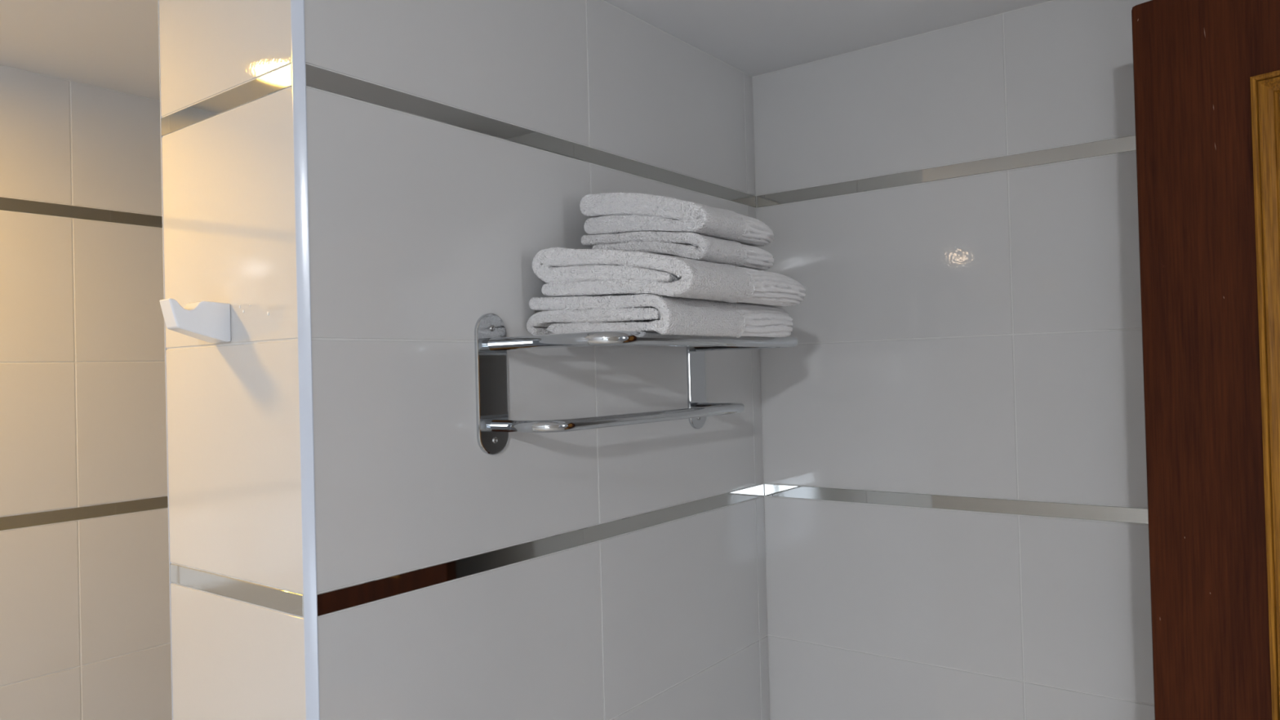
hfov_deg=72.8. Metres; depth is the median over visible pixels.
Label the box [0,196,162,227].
trim
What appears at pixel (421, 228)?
wall partition
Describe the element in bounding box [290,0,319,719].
trim
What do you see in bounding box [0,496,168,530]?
trim
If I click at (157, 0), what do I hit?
trim
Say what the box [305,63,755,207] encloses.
trim
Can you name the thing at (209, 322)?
wall hook
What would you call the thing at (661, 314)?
bath towel
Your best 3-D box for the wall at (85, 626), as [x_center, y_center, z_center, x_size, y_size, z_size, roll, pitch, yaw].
[-1.853,0.527,0.997,0.120,2.213,4.000,-2,-1,37]
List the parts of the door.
moulding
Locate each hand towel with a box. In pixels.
[579,191,774,246]
[581,231,774,270]
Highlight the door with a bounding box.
[1131,0,1279,719]
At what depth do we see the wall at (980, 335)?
1.65 m
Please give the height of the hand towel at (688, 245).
0.062 m
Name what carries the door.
on the floor
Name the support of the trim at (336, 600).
attached to the wall partition at (421, 228)
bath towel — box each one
[526,293,793,337]
[532,247,805,306]
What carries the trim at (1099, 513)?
attached to the wall at (980, 335)
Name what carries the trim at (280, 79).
attached to the wall partition at (421, 228)
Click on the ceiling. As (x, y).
(108, 44)
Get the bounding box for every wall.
[0,64,172,719]
[752,0,1155,719]
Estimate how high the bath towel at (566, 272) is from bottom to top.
0.090 m
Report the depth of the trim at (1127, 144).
1.65 m
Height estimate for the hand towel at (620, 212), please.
0.085 m
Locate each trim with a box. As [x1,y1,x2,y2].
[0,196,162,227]
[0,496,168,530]
[157,0,173,719]
[160,64,292,136]
[169,563,303,617]
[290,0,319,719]
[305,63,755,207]
[317,484,764,616]
[756,135,1136,207]
[764,484,1148,524]
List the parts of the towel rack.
mounting plate, shelf frame, shelf rod, mounting plate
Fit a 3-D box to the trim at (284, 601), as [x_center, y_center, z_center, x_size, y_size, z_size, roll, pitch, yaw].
[-0.531,0.296,1.129,0.332,0.026,0.004,-2,-1,37]
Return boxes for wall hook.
[159,298,231,342]
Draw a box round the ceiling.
[0,0,1052,100]
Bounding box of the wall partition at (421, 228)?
[159,0,769,719]
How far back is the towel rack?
1.26 m
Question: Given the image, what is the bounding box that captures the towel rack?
[474,313,798,454]

